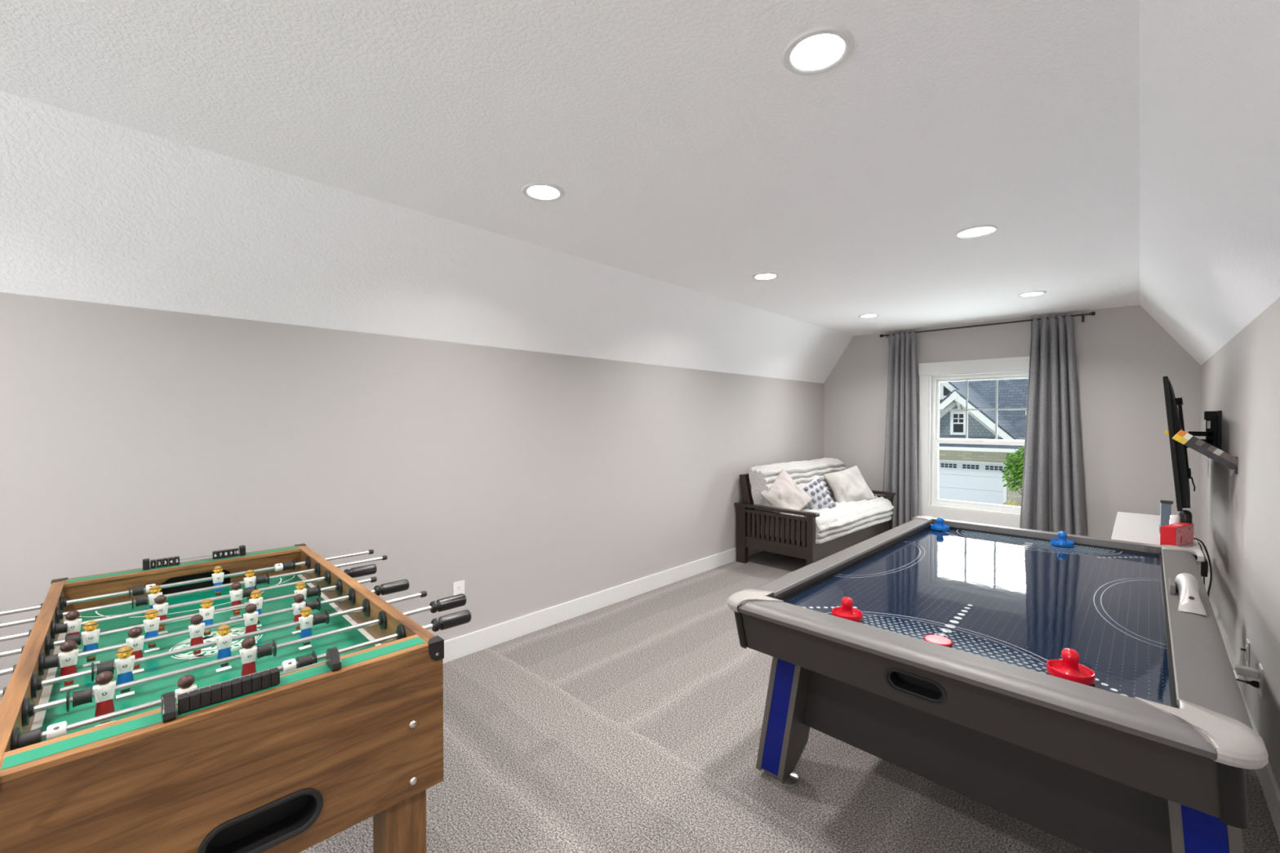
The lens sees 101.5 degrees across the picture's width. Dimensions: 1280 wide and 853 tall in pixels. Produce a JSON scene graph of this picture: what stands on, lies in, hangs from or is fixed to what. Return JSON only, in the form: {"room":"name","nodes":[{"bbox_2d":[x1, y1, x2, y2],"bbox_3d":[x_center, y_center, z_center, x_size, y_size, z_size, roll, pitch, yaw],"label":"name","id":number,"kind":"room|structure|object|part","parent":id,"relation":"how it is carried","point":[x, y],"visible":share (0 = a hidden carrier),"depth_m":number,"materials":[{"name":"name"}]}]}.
{"room":"game room","nodes":[
{"label":"game room","id":0,"kind":"room"},
{"bbox_2d":[0,292,823,702],"bbox_3d":[-0.952,0.446,3.390,0.100,1.905,9.577,1,1,44],"label":"wall","id":1,"kind":"structure","parent":0,"point":[534,481],"depth_m":2.79,"materials":[{"name":"grey paint"}]},
{"bbox_2d":[453,580,464,595],"bbox_3d":[-1.096,0.998,3.169,0.008,0.118,0.072,1,1,44],"label":"wall outlet","id":2,"kind":"object","parent":1,"relation":"attached to","point":[458,587],"visible":0.65,"depth_m":3.17,"materials":[{"name":"white plastic"}]},
{"bbox_2d":[456,585,462,591],"bbox_3d":[-1.094,0.978,3.167,0.003,0.027,0.033,1,1,44],"label":"socket","id":3,"kind":"object","parent":2,"relation":"attached to","point":[459,588],"depth_m":3.17,"materials":[{"name":"white"}]},
{"bbox_2d":[443,547,762,663],"bbox_3d":[-0.910,1.335,3.364,0.014,0.128,9.577,1,1,44],"label":"baseboard","id":4,"kind":"structure","parent":1,"relation":"attached to","point":[469,643],"depth_m":3.80,"materials":[{"name":"white paint"}]},
{"bbox_2d":[0,90,853,383],"bbox_3d":[-0.810,-0.819,3.236,0.459,0.630,9.577,1,1,44],"label":"ceiling","id":5,"kind":"structure","parent":0,"point":[93,210],"depth_m":2.40,"materials":[{"name":"white paint"}]},
{"bbox_2d":[0,0,1139,336],"bbox_3d":[0.291,-1.071,2.179,2.588,0.016,9.577,1,1,44],"label":"ceiling","id":6,"kind":"structure","parent":0,"point":[682,148],"depth_m":1.79,"materials":[{"name":"white paint"}]},
{"bbox_2d":[521,182,564,201],"bbox_3d":[-0.439,-1.087,2.378,0.194,0.056,0.194,1,1,44],"label":"recessed light","id":7,"kind":"object","parent":6,"relation":"in","point":[538,191],"visible":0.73,"depth_m":2.42,"materials":[{"name":"white plastic"}]},
{"bbox_2d":[751,272,779,279],"bbox_3d":[0.908,-1.108,3.787,0.194,0.056,0.194,1,1,44],"label":"recessed light","id":8,"kind":"object","parent":6,"relation":"in","point":[762,276],"visible":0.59,"depth_m":3.83,"materials":[{"name":"white"}]},
{"bbox_2d":[781,26,854,75],"bbox_3d":[0.498,-1.073,1.469,0.194,0.056,0.194,1,1,44],"label":"recessed light","id":9,"kind":"object","parent":6,"relation":"in","point":[819,50],"visible":0.86,"depth_m":1.50,"materials":[{"name":"white paint"}]},
{"bbox_2d":[857,313,879,317],"bbox_3d":[2.288,-1.130,5.236,0.194,0.056,0.194,1,1,44],"label":"recessed light","id":10,"kind":"object","parent":6,"relation":"in","point":[868,315],"visible":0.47,"depth_m":5.25,"materials":[{"name":"white"}]},
{"bbox_2d":[955,225,997,238],"bbox_3d":[1.851,-1.094,2.883,0.194,0.056,0.194,1,1,44],"label":"recessed light","id":11,"kind":"object","parent":6,"relation":"in","point":[980,230],"visible":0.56,"depth_m":2.92,"materials":[{"name":"white plastic"}]},
{"bbox_2d":[1017,290,1046,297],"bbox_3d":[3.235,-1.116,4.320,0.194,0.056,0.194,1,1,44],"label":"recessed light","id":12,"kind":"object","parent":6,"relation":"in","point":[1029,294],"visible":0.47,"depth_m":4.35,"materials":[{"name":"white"}]},
{"bbox_2d":[299,551,1279,852],"bbox_3d":[0.295,1.476,2.214,3.549,0.120,9.777,1,1,44],"label":"floor","id":13,"kind":"structure","parent":0,"point":[634,724],"depth_m":2.20,"materials":[{"name":"grey carpet"}]},
{"bbox_2d":[0,543,471,852],"bbox_3d":[-1.373,0.966,1.496,1.476,0.923,1.456,-1,1,-45],"label":"foosball table","id":14,"kind":"object","parent":13,"relation":"on","point":[268,700],"visible":1,"depth_m":1.20,"materials":[{"name":"brown wood"}]},
{"bbox_3d":[-1.537,0.549,1.329,0.031,0.005,1.445,-1,1,-45],"label":"rail","id":15,"kind":"part","parent":14,"relation":"part of","materials":[{"name":"brown wood"}]},
{"bbox_3d":[-1.539,0.730,1.333,0.030,0.356,1.401,-1,1,-45],"label":"panel","id":16,"kind":"part","parent":14,"relation":"part of","materials":[{"name":"brown wood"}]},
{"bbox_2d":[66,689,70,711],"bbox_3d":[-1.211,0.581,1.108,0.003,0.044,0.044,-1,1,-45],"label":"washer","id":17,"kind":"object","parent":14,"relation":"in","point":[68,695],"depth_m":1.10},
{"bbox_2d":[91,662,93,681],"bbox_3d":[-1.291,0.579,1.235,0.003,0.044,0.044,-1,1,-45],"label":"washer","id":18,"kind":"object","parent":14,"relation":"in","point":[92,664],"depth_m":1.22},
{"bbox_3d":[-1.859,0.518,1.970,0.019,0.038,0.032,-1,1,-45],"label":"post","id":19,"kind":"part","parent":14,"relation":"part of","materials":[{"name":"black plastic"}]},
{"bbox_3d":[-1.558,0.574,1.587,1.200,0.013,0.013,-1,1,-45],"label":"rod","id":20,"kind":"part","parent":14,"relation":"part of","materials":[{"name":"silver metal"}]},
{"bbox_3d":[-0.899,0.532,0.998,0.019,0.040,0.057,-1,1,-45],"label":"post","id":21,"kind":"part","parent":14,"relation":"part of","materials":[{"name":"black plastic"}]},
{"bbox_3d":[-1.756,0.542,2.067,0.695,0.012,0.088,-1,1,-45],"label":"rail","id":22,"kind":"part","parent":14,"relation":"part of","materials":[{"name":"brown wood"}]},
{"bbox_3d":[-1.757,0.722,2.070,0.755,0.348,0.085,-1,1,-45],"label":"panel","id":23,"kind":"part","parent":14,"relation":"part of","materials":[{"name":"brown wood"}]},
{"bbox_3d":[-1.640,0.569,1.916,1.220,0.013,0.013,-1,1,-45],"label":"rod","id":24,"kind":"part","parent":14,"relation":"part of","materials":[{"name":"silver metal"}]},
{"bbox_3d":[-1.424,0.575,1.514,1.220,0.013,0.013,-1,1,-45],"label":"rod","id":25,"kind":"part","parent":14,"relation":"part of","materials":[{"name":"silver metal"}]},
{"bbox_3d":[-1.342,0.577,1.390,1.200,0.013,0.013,-1,1,-45],"label":"rod","id":26,"kind":"part","parent":14,"relation":"part of","materials":[{"name":"silver metal"}]},
{"bbox_3d":[-1.531,0.570,1.818,1.220,0.013,0.013,-1,1,-45],"label":"rod","id":27,"kind":"part","parent":14,"relation":"part of","materials":[{"name":"silver metal"}]},
{"bbox_3d":[-1.171,0.577,1.353,1.220,0.013,0.013,-1,1,-45],"label":"rod","id":28,"kind":"part","parent":14,"relation":"part of","materials":[{"name":"silver metal"}]},
{"bbox_3d":[-0.803,0.557,1.102,0.695,0.012,0.090,-1,1,-45],"label":"rail","id":29,"kind":"part","parent":14,"relation":"part of","materials":[{"name":"brown wood"}]},
{"bbox_3d":[-0.780,0.738,1.081,0.755,0.348,0.024,-1,1,-45],"label":"panel","id":30,"kind":"part","parent":14,"relation":"part of","materials":[{"name":"brown wood"}]},
{"bbox_3d":[-1.085,0.579,1.233,1.200,0.013,0.013,-1,1,-45],"label":"rod","id":31,"kind":"part","parent":14,"relation":"part of","materials":[{"name":"silver metal"}]},
{"bbox_3d":[-1.022,0.581,1.089,1.200,0.013,0.013,-1,1,-45],"label":"rod","id":32,"kind":"part","parent":14,"relation":"part of","materials":[{"name":"silver metal"}]},
{"bbox_3d":[-1.652,0.515,2.174,0.019,0.038,0.032,-1,1,-45],"label":"post","id":33,"kind":"part","parent":14,"relation":"part of","materials":[{"name":"black plastic"}]},
{"bbox_2d":[266,573,269,584],"bbox_3d":[-1.391,0.568,1.956,0.003,0.044,0.044,-1,1,-45],"label":"washer","id":34,"kind":"object","parent":14,"relation":"in","point":[267,575],"depth_m":1.95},
{"bbox_2d":[271,639,276,657],"bbox_3d":[-0.953,0.577,1.363,0.003,0.044,0.044,-1,1,-45],"label":"washer","id":35,"kind":"object","parent":14,"relation":"in","point":[273,643],"depth_m":1.36,"materials":[{"name":"clear plastic"}]},
{"bbox_2d":[292,559,295,570],"bbox_3d":[-1.415,0.565,2.138,0.003,0.044,0.044,-1,1,-45],"label":"washer","id":36,"kind":"object","parent":14,"relation":"in","point":[293,561],"depth_m":2.13,"materials":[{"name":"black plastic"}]},
{"bbox_2d":[311,649,317,664],"bbox_3d":[-0.809,0.578,1.300,0.003,0.044,0.044,-1,1,-45],"label":"washer","id":37,"kind":"object","parent":14,"relation":"in","point":[313,653],"depth_m":1.29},
{"bbox_2d":[316,584,320,596],"bbox_3d":[-1.116,0.570,1.818,0.003,0.044,0.044,-1,1,-45],"label":"washer","id":38,"kind":"object","parent":14,"relation":"in","point":[318,587],"depth_m":1.81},
{"bbox_2d":[316,596,320,610],"bbox_3d":[-1.038,0.572,1.690,0.003,0.044,0.044,-1,1,-45],"label":"washer","id":39,"kind":"object","parent":14,"relation":"in","point":[317,598],"depth_m":1.68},
{"bbox_2d":[324,609,329,624],"bbox_3d":[-0.944,0.574,1.578,0.003,0.044,0.044,-1,1,-45],"label":"washer","id":40,"kind":"object","parent":14,"relation":"in","point":[326,614],"depth_m":1.57,"materials":[{"name":"clear plastic"}]},
{"bbox_3d":[-0.700,0.529,1.195,0.019,0.040,0.057,-1,1,-45],"label":"post","id":41,"kind":"part","parent":14,"relation":"part of","materials":[{"name":"black plastic"}]},
{"bbox_3d":[-1.023,0.722,1.843,0.030,0.356,1.401,-1,1,-45],"label":"panel","id":42,"kind":"part","parent":14,"relation":"part of","materials":[{"name":"brown wood"}]},
{"bbox_3d":[-1.093,0.567,2.046,0.110,0.038,0.039,-1,26,-45],"label":"handle","id":43,"kind":"part","parent":14,"relation":"part of","materials":[{"name":"black plastic"}]},
{"bbox_3d":[-1.022,0.541,1.838,0.031,0.005,1.445,-1,1,-45],"label":"rail","id":44,"kind":"part","parent":14,"relation":"part of","materials":[{"name":"brown wood"}]},
{"bbox_3d":[-0.877,0.570,1.849,0.110,0.038,0.039,-1,-20,-45],"label":"handle","id":45,"kind":"part","parent":14,"relation":"part of","materials":[{"name":"black plastic"}]},
{"bbox_3d":[-0.605,1.153,1.321,0.096,0.493,0.096,-1,1,-45],"label":"leg","id":46,"kind":"part","parent":14,"relation":"part of","materials":[{"name":"brown wood"}]},
{"bbox_3d":[-0.620,0.572,1.692,0.110,0.039,0.038,-1,24,-45],"label":"handle","id":47,"kind":"part","parent":14,"relation":"part of","materials":[{"name":"black plastic"}]},
{"bbox_3d":[-0.558,0.574,1.548,0.110,0.039,0.038,-1,1,-45],"label":"handle","id":48,"kind":"part","parent":14,"relation":"part of","materials":[{"name":"black plastic"}]},
{"bbox_2d":[733,457,896,565],"bbox_3d":[1.967,0.877,5.659,1.954,0.973,0.912,-1,1,-45],"label":"futon sofa","id":49,"kind":"object","parent":13,"relation":"on","point":[811,535],"visible":0.67,"depth_m":5.19,"materials":[{"name":"white fabric"}]},
{"bbox_3d":[1.030,1.086,5.277,0.055,0.567,0.105,-1,1,-45],"label":"leg","id":50,"kind":"part","parent":49,"relation":"part of","materials":[{"name":"black wood"}]},
{"bbox_3d":[1.727,0.768,5.902,1.810,0.584,0.202,-1,1,-45],"label":"frame","id":51,"kind":"part","parent":49,"relation":"part of","materials":[{"name":"black wood"}]},
{"bbox_3d":[1.285,1.017,5.018,0.047,0.383,0.800,-1,1,-45],"label":"arm frame","id":52,"kind":"part","parent":49,"relation":"part of","materials":[{"name":"black wood"}]},
{"bbox_2d":[759,468,812,514],"bbox_3d":[1.448,0.693,5.191,0.569,0.522,0.260,-1,1,-41],"label":"throw pillow","id":53,"kind":"object","parent":49,"relation":"on","point":[785,493],"visible":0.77,"depth_m":5.15,"materials":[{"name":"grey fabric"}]},
{"bbox_3d":[1.552,1.094,4.749,0.055,0.567,0.060,-1,1,-45],"label":"leg","id":54,"kind":"part","parent":49,"relation":"part of","materials":[{"name":"black wood"}]},
{"bbox_2d":[800,475,835,510],"bbox_3d":[1.853,0.739,5.415,0.431,0.433,0.221,-1,1,-35],"label":"throw pillow","id":55,"kind":"object","parent":49,"relation":"on","point":[815,490],"visible":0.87,"depth_m":5.38,"materials":[{"name":"grey fabric"}]},
{"bbox_2d":[822,465,875,502],"bbox_3d":[2.376,0.681,5.923,0.541,0.456,0.293,0,1,-24],"label":"throw pillow","id":56,"kind":"object","parent":49,"relation":"on","point":[848,485],"visible":0.88,"depth_m":5.87,"materials":[{"name":"grey fabric"}]},
{"bbox_3d":[2.221,1.145,5.406,1.816,0.145,0.035,-1,1,-45],"label":"rail","id":57,"kind":"part","parent":49,"relation":"part of","materials":[{"name":"black wood"}]},
{"bbox_3d":[2.887,1.074,6.065,0.055,0.567,0.060,-1,1,-45],"label":"leg","id":58,"kind":"part","parent":49,"relation":"part of","materials":[{"name":"black wood"}]},
{"bbox_2d":[727,515,1268,852],"bbox_3d":[1.546,0.979,2.273,1.358,0.873,2.306,1,1,45],"label":"table","id":59,"kind":"object","parent":13,"relation":"on","point":[1153,755],"visible":0.99,"depth_m":1.65,"materials":[{"name":"grey"}]},
{"bbox_3d":[0.375,0.739,1.951,0.068,0.165,0.054,0,1,-26],"label":"corner post","id":60,"kind":"part","parent":59,"relation":"part of","materials":[{"name":"black"}]},
{"bbox_3d":[0.547,1.095,2.046,0.162,0.555,0.005,1,1,45],"label":"blue panel","id":61,"kind":"part","parent":59,"relation":"part of","materials":[{"name":"blue plastic"}]},
{"bbox_3d":[0.609,1.099,2.110,0.211,0.573,0.187,1,1,45],"label":"leg","id":62,"kind":"part","parent":59,"relation":"part of","materials":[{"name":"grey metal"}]},
{"bbox_3d":[1.130,0.637,2.682,0.113,0.055,2.172,1,1,44],"label":"rail","id":63,"kind":"part","parent":59,"relation":"part of","materials":[{"name":"grey plastic"}]},
{"bbox_2d":[831,596,862,622],"bbox_3d":[0.718,0.628,1.813,0.100,0.073,0.100,1,1,44],"label":"air hockey striker","id":64,"kind":"object","parent":59,"relation":"on","point":[846,611],"visible":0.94,"depth_m":1.80,"materials":[{"name":"red plastic"}]},
{"bbox_2d":[776,523,933,601],"bbox_3d":[1.173,0.648,2.640,0.012,0.022,2.050,1,1,44],"label":"rail","id":65,"kind":"object","parent":59,"relation":"on","point":[850,566],"depth_m":2.45,"materials":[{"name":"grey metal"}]},
{"bbox_2d":[923,634,952,647],"bbox_3d":[0.922,0.664,1.619,0.078,0.011,0.078,1,1,44],"label":"puck","id":66,"kind":"object","parent":59,"relation":"on","point":[937,639],"visible":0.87,"depth_m":1.61,"materials":[{"name":"red plastic"}]},
{"bbox_2d":[930,517,949,531],"bbox_3d":[1.872,0.604,3.263,0.103,0.075,0.103,1,1,44],"label":"air hockey striker","id":67,"kind":"object","parent":59,"relation":"on","point":[940,526],"visible":1,"depth_m":3.25,"materials":[{"name":"blue plastic"}]},
{"bbox_3d":[0.793,0.655,1.498,1.173,0.055,0.103,1,1,45],"label":"rail","id":68,"kind":"part","parent":59,"relation":"part of","materials":[{"name":"grey plastic"}]},
{"bbox_3d":[1.028,1.005,1.712,1.070,0.368,0.018,1,1,45],"label":"panel","id":69,"kind":"part","parent":59,"relation":"part of","materials":[{"name":"grey"}]},
{"bbox_3d":[2.293,0.631,3.043,1.173,0.055,0.103,1,1,45],"label":"rail","id":70,"kind":"part","parent":59,"relation":"part of","materials":[{"name":"grey"}]},
{"bbox_2d":[949,526,1159,556],"bbox_3d":[2.255,0.645,3.005,1.032,0.016,0.008,1,1,45],"label":"rail","id":71,"kind":"object","parent":59,"relation":"on","point":[1130,549],"depth_m":2.93,"materials":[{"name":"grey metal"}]},
{"bbox_2d":[1050,531,1074,546],"bbox_3d":[2.304,0.610,2.856,0.103,0.075,0.103,1,1,44],"label":"air hockey striker","id":72,"kind":"object","parent":59,"relation":"on","point":[1061,541],"visible":1,"depth_m":2.84,"materials":[{"name":"blue plastic"}]},
{"bbox_2d":[1046,648,1095,685],"bbox_3d":[1.153,0.633,1.402,0.102,0.074,0.102,1,1,44],"label":"air hockey striker","id":73,"kind":"object","parent":59,"relation":"on","point":[1068,668],"visible":0.96,"depth_m":1.39,"materials":[{"name":"red plastic"}]},
{"bbox_2d":[1159,552,1178,708],"bbox_3d":[1.912,0.659,1.902,0.012,0.022,2.050,1,1,44],"label":"rail","id":74,"kind":"object","parent":59,"relation":"on","point":[1167,695],"depth_m":1.52,"materials":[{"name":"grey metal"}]},
{"bbox_3d":[2.012,0.603,1.978,0.016,0.034,0.130,1,1,44],"label":"lever","id":75,"kind":"part","parent":59,"relation":"part of","materials":[{"name":"grey plastic"}]},
{"bbox_3d":[1.353,1.108,1.241,0.116,0.555,0.005,1,1,45],"label":"blue panel","id":76,"kind":"part","parent":59,"relation":"part of","materials":[{"name":"blue plastic"}]},
{"bbox_3d":[1.415,1.112,1.305,0.165,0.573,0.187,1,1,45],"label":"leg","id":77,"kind":"part","parent":59,"relation":"part of","materials":[{"name":"grey metal"}]},
{"bbox_3d":[1.955,0.649,1.859,0.113,0.055,2.172,1,1,44],"label":"rail","id":78,"kind":"part","parent":59,"relation":"part of","materials":[{"name":"grey plastic"}]},
{"bbox_3d":[1.238,0.752,1.092,0.087,0.165,0.033,0,1,-29],"label":"corner post","id":79,"kind":"part","parent":59,"relation":"part of","materials":[{"name":"black plastic"}]},
{"bbox_2d":[1111,511,1208,577],"bbox_3d":[3.331,1.034,3.379,0.407,0.730,1.475,1,1,44],"label":"console desk","id":80,"kind":"object","parent":13,"relation":"on","point":[1128,526],"depth_m":3.33,"materials":[{"name":"grey"}]},
{"bbox_2d":[1159,500,1173,533],"bbox_3d":[3.323,0.566,3.307,0.060,0.207,0.140,1,1,44],"label":"dock","id":81,"kind":"object","parent":80,"relation":"on","point":[1165,505],"visible":0.65,"depth_m":3.27,"materials":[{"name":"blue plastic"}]},
{"bbox_2d":[1168,515,1180,524],"bbox_3d":[3.223,0.604,3.154,0.046,0.136,0.046,1,1,44],"label":"clear jar","id":82,"kind":"object","parent":80,"relation":"on","point":[1174,518],"visible":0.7,"depth_m":3.14,"materials":[{"name":"white plastic"}]},
{"bbox_3d":[3.223,0.547,3.153,0.042,0.022,0.042,1,1,44],"label":"lid","id":83,"kind":"part","parent":82,"relation":"part of","materials":[{"name":"white"}]},
{"bbox_2d":[1160,522,1194,546],"bbox_3d":[3.068,0.618,2.988,0.280,0.113,0.054,0,1,-27],"label":"box","id":84,"kind":"object","parent":80,"relation":"on","point":[1179,534],"visible":0.88,"depth_m":2.95,"materials":[{"name":"red"}]},
{"bbox_2d":[1178,510,1192,523],"bbox_3d":[3.298,0.588,3.165,0.058,0.167,0.058,1,1,44],"label":"speaker","id":85,"kind":"object","parent":80,"relation":"on","point":[1185,516],"visible":0.34,"depth_m":3.15},
{"bbox_3d":[2.957,1.056,2.789,0.035,0.702,0.035,1,1,44],"label":"leg","id":86,"kind":"part","parent":80,"relation":"part of","materials":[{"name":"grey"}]},
{"bbox_2d":[1193,539,1204,585],"bbox_3d":[3.385,1.028,3.170,0.576,0.729,0.074,-1,1,-40],"label":"power cable","id":87,"kind":"object","parent":80,"relation":"hanging from","point":[1193,540],"visible":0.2,"depth_m":3.04,"materials":[{"name":"black plastic"}]},
{"bbox_2d":[1193,537,1212,597],"bbox_3d":[3.570,1.022,3.311,1.109,0.723,0.092,-1,1,-41],"label":"power cable","id":88,"kind":"object","parent":80,"relation":"attached to","point":[1201,541],"visible":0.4,"depth_m":2.99,"materials":[{"name":"black plastic"}]},
{"bbox_3d":[3.286,0.803,3.062,0.038,0.090,0.290,1,1,44],"label":"power strip","id":89,"kind":"part","parent":80,"relation":"part of","materials":[{"name":"black plastic"}]},
{"bbox_2d":[823,305,1200,542],"bbox_3d":[3.648,0.113,5.703,3.589,2.700,0.130,1,1,44],"label":"wall","id":90,"kind":"structure","parent":0,"point":[1123,355],"depth_m":4.94,"materials":[{"name":"grey paint"}]},
{"bbox_2d":[918,355,1030,528],"bbox_3d":[3.678,0.163,5.659,1.193,1.758,0.154,1,1,44],"label":"window","id":91,"kind":"structure","parent":90,"relation":"in","point":[931,374],"depth_m":5.79,"materials":[{"name":"white paint"}]},
{"bbox_3d":[3.687,0.509,5.673,0.877,0.715,0.032,1,1,44],"label":"sash","id":92,"kind":"part","parent":91,"relation":"part of","materials":[{"name":"white plastic"}]},
{"bbox_3d":[3.711,-0.179,5.687,0.877,0.705,0.030,1,1,44],"label":"sash","id":93,"kind":"part","parent":91,"relation":"part of","materials":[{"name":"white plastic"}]},
{"bbox_2d":[938,379,1026,439],"bbox_3d":[3.711,-0.183,5.687,0.821,0.637,0.012,1,1,44],"label":"grille","id":94,"kind":"object","parent":91,"relation":"attached to","point":[966,409],"depth_m":5.77,"materials":[{"name":"grey wood"}]},
{"bbox_2d":[880,311,1095,341],"bbox_3d":[3.581,-1.050,5.585,1.936,0.080,0.107,1,1,44],"label":"curtain rod","id":95,"kind":"object","parent":90,"relation":"attached to","point":[1091,313],"visible":0.86,"depth_m":5.44,"materials":[{"name":"black metal"}]},
{"bbox_2d":[882,330,917,528],"bbox_3d":[3.020,0.109,6.083,0.440,2.427,0.132,1,1,44],"label":"curtain","id":96,"kind":"object","parent":95,"relation":"hanging from","point":[900,466],"visible":0.85,"depth_m":6.04,"materials":[{"name":"grey fabric"}]},
{"bbox_2d":[1019,313,1087,536],"bbox_3d":[4.036,0.123,5.112,0.553,2.427,0.145,1,1,44],"label":"curtain","id":97,"kind":"object","parent":95,"relation":"hanging from","point":[1053,498],"visible":0.84,"depth_m":5.10,"materials":[{"name":"grey fabric"}]},
{"bbox_2d":[1139,0,1279,365],"bbox_3d":[1.396,-0.788,1.127,0.469,0.631,9.577,1,1,44],"label":"ceiling","id":98,"kind":"structure","parent":0,"point":[1210,69],"depth_m":1.64,"materials":[{"name":"white paint"}]},
{"bbox_2d":[1198,297,1279,790],"bbox_3d":[1.542,0.482,1.008,0.100,1.905,9.577,1,1,44],"label":"wall","id":99,"kind":"structure","parent":0,"point":[1239,513],"depth_m":2.46,"materials":[{"name":"grey paint"}]},
{"bbox_2d":[1174,397,1222,491],"bbox_3d":[3.599,0.109,3.388,0.220,0.584,0.426,1,1,44],"label":"tv bracket","id":100,"kind":"object","parent":99,"relation":"attached to","point":[1212,433],"visible":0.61,"depth_m":3.36,"materials":[{"name":"black metal"}]},
{"bbox_2d":[1162,376,1190,511],"bbox_3d":[3.518,0.090,3.423,1.315,0.770,0.118,-1,1,-44],"label":"television","id":101,"kind":"object","parent":100,"relation":"attached to","point":[1181,482],"visible":0.89,"depth_m":3.00,"materials":[{"name":"black plastic"}]},
{"bbox_3d":[3.444,0.360,3.257,0.010,0.086,0.022,0,1,-1],"label":"pull cord","id":102,"kind":"part","parent":100,"relation":"part of","materials":[{"name":"black plastic"}]},
{"bbox_3d":[3.667,0.048,3.423,0.112,0.030,0.045,1,1,44],"label":"arm","id":103,"kind":"part","parent":100,"relation":"part of","materials":[{"name":"black metal"}]},
{"bbox_3d":[3.667,0.098,3.424,0.112,0.030,0.045,1,1,44],"label":"arm","id":104,"kind":"part","parent":100,"relation":"part of","materials":[{"name":"black metal"}]},
{"bbox_3d":[3.712,0.026,3.390,0.061,0.255,0.170,1,1,44],"label":"wall plate","id":105,"kind":"part","parent":100,"relation":"part of","materials":[{"name":"black metal"}]},
{"bbox_2d":[1172,429,1238,474],"bbox_3d":[3.069,0.134,2.837,0.260,0.229,0.060,1,1,44],"label":"shelf","id":106,"kind":"object","parent":99,"relation":"attached to","point":[1182,437],"visible":0.98,"depth_m":2.81,"materials":[{"name":"grey"}]},
{"bbox_2d":[1240,638,1249,667],"bbox_3d":[2.800,1.047,2.424,0.025,0.118,0.072,1,1,44],"label":"jack plate","id":107,"kind":"object","parent":99,"relation":"attached to","point":[1246,650],"visible":0.93,"depth_m":2.41,"materials":[{"name":"white plastic"}]},
{"bbox_3d":[2.807,1.047,2.417,0.005,0.118,0.072,1,1,44],"label":"plate","id":108,"kind":"part","parent":107,"relation":"part of","materials":[{"name":"white plastic"}]},
{"bbox_2d":[1232,664,1259,679],"bbox_3d":[2.530,1.209,2.225,0.074,0.402,0.150,0,1,-4],"label":"power adapter","id":109,"kind":"object","parent":99,"relation":"attached to","point":[1241,670],"visible":0.64,"depth_m":2.17,"materials":[{"name":"white plastic"}]},
{"bbox_2d":[1235,678,1258,688],"bbox_3d":[2.511,1.232,2.200,0.117,0.356,0.030,1,1,38],"label":"plug","id":110,"kind":"object","parent":99,"relation":"attached to","point":[1254,683],"visible":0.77,"depth_m":2.17,"materials":[{"name":"black plastic"}]},
{"bbox_2d":[1222,637,1279,841],"bbox_3d":[1.501,1.370,1.061,0.014,0.128,9.577,1,1,44],"label":"baseboard","id":111,"kind":"structure","parent":99,"relation":"attached to","point":[1270,788],"depth_m":1.94,"materials":[{"name":"white paint"}]},
{"bbox_2d":[1257,662,1263,697],"bbox_3d":[2.560,1.047,2.160,0.008,0.118,0.072,1,1,44],"label":"wall outlet","id":112,"kind":"object","parent":99,"relation":"attached to","point":[1260,668],"visible":0.98,"depth_m":2.14,"materials":[{"name":"white plastic"}]},
{"bbox_3d":[19.588,4.275,27.809,70.000,0.300,52.823,1,1,44],"label":"ground","id":113,"kind":"structure","parent":0,"visible":0},
{"bbox_2d":[938,378,1028,506],"bbox_3d":[18.560,-1.083,26.650,18.000,10.450,9.800,1,1,44],"label":"house","id":114,"kind":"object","parent":113,"relation":"on","point":[970,473],"visible":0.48,"depth_m":24.39,"materials":[{"name":"grey"}]},
{"bbox_3d":[14.896,-0.164,24.473,0.470,0.920,0.010,1,1,44],"label":"pane","id":115,"kind":"part","parent":114,"relation":"part of","materials":[{"name":"clear glass"}]},
{"bbox_3d":[14.579,2.879,24.961,4.860,2.580,0.230,1,1,44],"label":"door frame","id":116,"kind":"part","parent":114,"relation":"part of","materials":[{"name":"white"}]},
{"bbox_2d":[1003,498,1021,506],"bbox_3d":[15.627,3.641,21.899,1.157,1.181,1.169,1,1,44],"label":"flowering shrub","id":117,"kind":"object","parent":113,"relation":"on","point":[1005,503],"visible":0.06,"depth_m":21.96,"materials":[{"name":"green plant"}]},
{"bbox_2d":[1000,445,1024,495],"bbox_3d":[13.199,2.446,17.861,1.481,3.669,1.354,1,1,44],"label":"young tree","id":118,"kind":"object","parent":113,"relation":"on","point":[1016,471],"visible":0.39,"depth_m":17.89,"materials":[{"name":"green plant"}]}
]}

